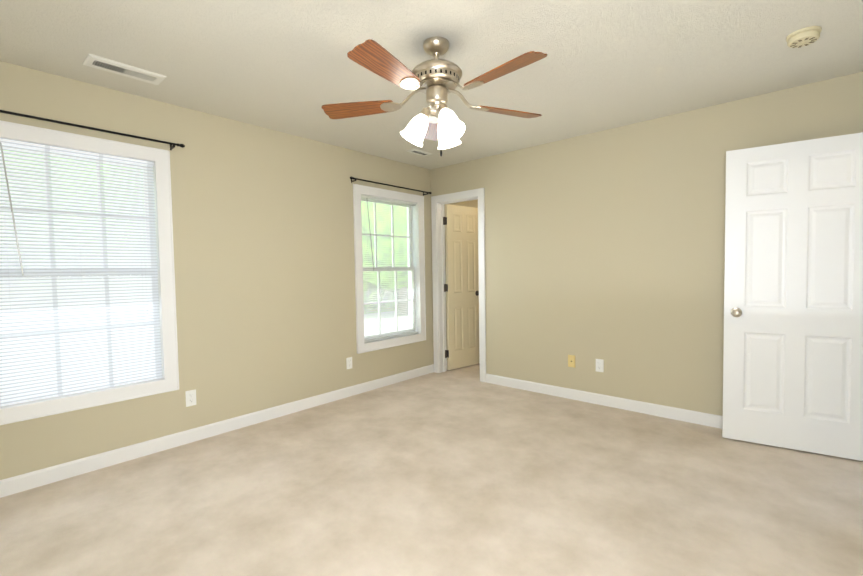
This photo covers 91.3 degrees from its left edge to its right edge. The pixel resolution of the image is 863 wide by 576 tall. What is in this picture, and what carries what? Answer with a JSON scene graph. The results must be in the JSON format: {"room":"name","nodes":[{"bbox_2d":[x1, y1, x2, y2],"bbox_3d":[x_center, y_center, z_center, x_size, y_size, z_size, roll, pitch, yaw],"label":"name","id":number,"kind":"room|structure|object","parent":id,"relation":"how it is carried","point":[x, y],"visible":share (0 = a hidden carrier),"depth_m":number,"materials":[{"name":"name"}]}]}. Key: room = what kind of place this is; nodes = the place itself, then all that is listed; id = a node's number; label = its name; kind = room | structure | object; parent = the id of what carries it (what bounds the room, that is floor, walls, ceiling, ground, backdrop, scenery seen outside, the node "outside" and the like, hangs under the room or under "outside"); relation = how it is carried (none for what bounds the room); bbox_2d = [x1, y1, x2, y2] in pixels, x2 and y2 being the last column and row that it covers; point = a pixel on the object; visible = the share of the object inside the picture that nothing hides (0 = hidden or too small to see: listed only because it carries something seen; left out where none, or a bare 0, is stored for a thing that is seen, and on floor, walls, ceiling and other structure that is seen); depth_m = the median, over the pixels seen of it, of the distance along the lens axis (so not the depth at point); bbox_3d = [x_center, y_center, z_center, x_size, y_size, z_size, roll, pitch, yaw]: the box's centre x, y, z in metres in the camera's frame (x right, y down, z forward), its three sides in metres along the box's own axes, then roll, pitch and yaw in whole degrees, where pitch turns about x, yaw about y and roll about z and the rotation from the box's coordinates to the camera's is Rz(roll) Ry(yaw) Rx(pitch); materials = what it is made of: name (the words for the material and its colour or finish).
{"room":"empty bedroom","nodes":[
{"label":"empty bedroom","id":0,"kind":"room"},
{"bbox_2d":[0,61,477,479],"bbox_3d":[-0.847,-0.147,4.255,0.160,2.440,6.280,1,3,41],"label":"wall","id":1,"kind":"structure","parent":0,"point":[263,239],"depth_m":3.35,"materials":[{"name":"beige paint"}]},
{"bbox_2d":[0,120,178,424],"bbox_3d":[-2.241,-0.097,2.685,0.214,1.695,1.020,1,3,41],"label":"window","id":2,"kind":"structure","parent":1,"relation":"in","point":[34,409],"depth_m":2.83,"materials":[{"name":"white wood"}]},
{"bbox_2d":[0,138,162,405],"bbox_3d":[-2.192,-0.102,2.641,0.053,1.512,0.842,1,3,41],"label":"window blind","id":3,"kind":"object","parent":2,"relation":"attached to","point":[55,344],"visible":0.92,"depth_m":2.63,"materials":[{"name":"grey plastic"}]},
{"bbox_2d":[0,110,184,149],"bbox_3d":[-2.163,-0.974,2.567,0.079,0.044,1.190,1,3,41],"label":"curtain rod","id":4,"kind":"object","parent":1,"relation":"attached to","point":[87,127],"visible":1,"depth_m":2.60,"materials":[{"name":"black metal"}]},
{"bbox_2d":[185,389,196,406],"bbox_3d":[-1.770,0.811,3.107,0.008,0.115,0.070,1,3,41],"label":"electrical outlet","id":5,"kind":"object","parent":1,"relation":"attached to","point":[190,397],"visible":1,"depth_m":3.10,"materials":[{"name":"white plastic"}]},
{"bbox_2d":[0,364,433,497],"bbox_3d":[-1.366,1.063,3.565,0.014,0.095,4.220,1,3,41],"label":"baseboard","id":6,"kind":"structure","parent":1,"relation":"attached to","point":[31,480],"depth_m":3.04,"materials":[{"name":"white wood"}]},
{"bbox_2d":[346,357,351,368],"bbox_3d":[-0.814,0.746,4.188,0.008,0.115,0.070,1,3,41],"label":"electrical outlet","id":7,"kind":"object","parent":1,"relation":"attached to","point":[349,362],"visible":1,"depth_m":4.18,"materials":[{"name":"white plastic"}]},
{"bbox_2d":[353,184,425,353],"bbox_3d":[-0.492,-0.207,4.659,0.214,1.695,1.020,1,3,41],"label":"window","id":8,"kind":"structure","parent":1,"relation":"in","point":[418,237],"depth_m":4.71,"materials":[{"name":"white wood"}]},
{"bbox_2d":[361,195,417,341],"bbox_3d":[-0.444,-0.212,4.616,0.053,1.512,0.842,1,3,41],"label":"window blind","id":9,"kind":"object","parent":8,"relation":"attached to","point":[410,204],"visible":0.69,"depth_m":4.60,"materials":[{"name":"grey plastic"}]},
{"bbox_2d":[350,177,431,195],"bbox_3d":[-0.415,-1.084,4.542,0.079,0.044,1.190,1,3,41],"label":"curtain rod","id":10,"kind":"object","parent":1,"relation":"attached to","point":[351,178],"visible":1,"depth_m":4.45,"materials":[{"name":"black metal"}]},
{"bbox_2d":[0,363,862,575],"bbox_3d":[1.051,1.137,2.632,5.195,0.050,6.260,1,3,41],"label":"floor","id":11,"kind":"structure","parent":0,"point":[463,471],"depth_m":2.27,"materials":[{"name":"carpet"}]},
{"bbox_2d":[0,0,862,169],"bbox_3d":[1.012,-1.366,2.528,5.195,0.080,6.260,1,3,41],"label":"ceiling","id":12,"kind":"structure","parent":0,"point":[288,67],"depth_m":2.36,"materials":[{"name":"white paint"}]},
{"bbox_2d":[83,54,165,84],"bbox_3d":[-1.794,-1.273,2.478,0.165,0.013,0.370,1,3,41],"label":"ceiling vent","id":13,"kind":"object","parent":12,"relation":"in","point":[108,65],"visible":1,"depth_m":2.45,"materials":[{"name":"white metal"}]},
{"bbox_2d":[407,149,431,155],"bbox_3d":[-0.121,-1.375,4.292,0.120,0.013,0.260,1,3,41],"label":"ceiling vent","id":14,"kind":"object","parent":12,"relation":"in","point":[419,152],"visible":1,"depth_m":4.27,"materials":[{"name":"white metal"}]},
{"bbox_2d":[321,36,546,155],"bbox_3d":[0.039,-0.998,2.223,1.237,0.598,1.249,1,3,41],"label":"ceiling fan","id":15,"kind":"object","parent":12,"relation":"hanging from","point":[435,80],"visible":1,"depth_m":2.19,"materials":[{"name":"brown wood"}]},
{"bbox_2d":[786,26,821,47],"bbox_3d":[1.942,-1.302,2.203,0.140,0.050,0.140,1,3,41],"label":"smoke detector","id":16,"kind":"object","parent":12,"relation":"attached to","point":[802,37],"visible":1,"depth_m":2.17,"materials":[{"name":"beige plastic"}]},
{"bbox_2d":[431,72,862,415],"bbox_3d":[1.491,-0.168,3.868,3.855,2.440,0.120,1,3,41],"label":"wall","id":17,"kind":"structure","parent":0,"point":[607,246],"depth_m":3.62,"materials":[{"name":"beige paint"}]},
{"bbox_2d":[431,188,485,381],"bbox_3d":[0.345,-0.031,4.890,0.754,2.117,0.154,1,3,41],"label":"door frame","id":18,"kind":"structure","parent":17,"relation":"attached to","point":[438,202],"depth_m":5.02,"materials":[{"name":"white wood"}]},
{"bbox_2d":[444,204,479,369],"bbox_3d":[0.426,-0.013,5.308,0.190,2.020,0.588,1,3,41],"label":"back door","id":19,"kind":"structure","parent":17,"relation":"in","point":[462,273],"depth_m":5.28,"materials":[{"name":"beige wood"}]},
{"bbox_2d":[568,355,574,367],"bbox_3d":[1.321,0.691,3.980,0.070,0.115,0.009,1,3,41],"label":"outlet","id":20,"kind":"object","parent":17,"relation":"attached to","point":[571,360],"visible":1,"depth_m":3.98,"materials":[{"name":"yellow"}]},
{"bbox_2d":[596,359,603,371],"bbox_3d":[1.516,0.700,3.808,0.070,0.115,0.008,1,3,41],"label":"electrical outlet","id":21,"kind":"object","parent":17,"relation":"attached to","point":[599,365],"visible":1,"depth_m":3.80,"materials":[{"name":"white plastic"}]},
{"bbox_2d":[486,374,722,428],"bbox_3d":[1.710,1.011,3.650,2.960,0.095,0.014,1,3,41],"label":"baseboard","id":22,"kind":"structure","parent":17,"relation":"attached to","point":[701,418],"depth_m":3.72,"materials":[{"name":"white wood"}]},
{"bbox_3d":[1.453,-0.048,1.008,0.120,2.440,4.460,1,3,41],"label":"wall","id":23,"kind":"structure","parent":0,"visible":0},
{"bbox_2d":[722,132,862,460],"bbox_3d":[2.382,0.063,2.756,0.776,2.020,0.216,1,3,41],"label":"door","id":24,"kind":"structure","parent":23,"relation":"in","point":[793,335],"depth_m":2.76,"materials":[{"name":"painted wood"},{"name":"brushed nickel"}]},
{"label":"outside","id":25,"kind":"structure","parent":0,"visible":0},
{"bbox_2d":[364,307,394,313],"bbox_3d":[-23.590,1.163,23.876,59.820,0.200,85.000,1,3,41],"label":"lawn","id":26,"kind":"structure","parent":25,"point":[376,309],"depth_m":18.17,"materials":[{"name":"green plant"}]},
{"bbox_2d":[0,149,9,186],"bbox_3d":[-9.069,-2.464,6.082,5.157,8.074,4.910,1,3,41],"label":"tree","id":27,"kind":"object","parent":26,"relation":"on","point":[3,168],"depth_m":7.60,"materials":[{"name":"green plant"}]},
{"bbox_2d":[0,190,134,285],"bbox_3d":[-10.728,-2.158,11.889,5.179,7.031,5.093,1,3,41],"label":"tree","id":28,"kind":"object","parent":26,"relation":"on","point":[57,249],"depth_m":10.89,"materials":[{"name":"green plant"}]},
{"bbox_2d":[0,151,135,246],"bbox_3d":[-10.675,-4.544,10.703,6.752,11.895,7.059,1,3,41],"label":"tree","id":29,"kind":"object","parent":26,"relation":"on","point":[66,192],"depth_m":10.02,"materials":[{"name":"green plant"}]},
{"bbox_2d":[128,168,144,214],"bbox_3d":[-5.139,-4.252,12.531,7.065,10.985,6.600,1,3,41],"label":"tree","id":30,"kind":"object","parent":26,"relation":"on","point":[135,187],"depth_m":10.98,"materials":[{"name":"green plant"}]},
{"bbox_2d":[8,278,394,310],"bbox_3d":[-7.995,0.552,13.456,2.398,2.513,28.498,1,3,41],"label":"hedge","id":31,"kind":"object","parent":26,"relation":"on","point":[381,299],"depth_m":18.79,"materials":[{"name":"green plant"}]},
{"bbox_2d":[363,281,385,302],"bbox_3d":[-3.587,-1.810,15.846,5.573,5.781,5.884,1,3,41],"label":"tree","id":32,"kind":"object","parent":26,"relation":"on","point":[370,293],"depth_m":16.09,"materials":[{"name":"green plant"}]},
{"bbox_2d":[361,201,408,315],"bbox_3d":[-1.252,-3.686,15.920,6.112,9.449,6.354,1,3,41],"label":"tree","id":33,"kind":"object","parent":26,"relation":"on","point":[367,250],"depth_m":12.97,"materials":[{"name":"green plant"}]},
{"bbox_2d":[364,309,408,335],"bbox_3d":[-4.640,1.325,10.449,5.000,0.020,70.000,1,3,41],"label":"driveway","id":34,"kind":"structure","parent":26,"relation":"on","point":[372,318],"depth_m":13.79,"materials":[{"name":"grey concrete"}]}
]}

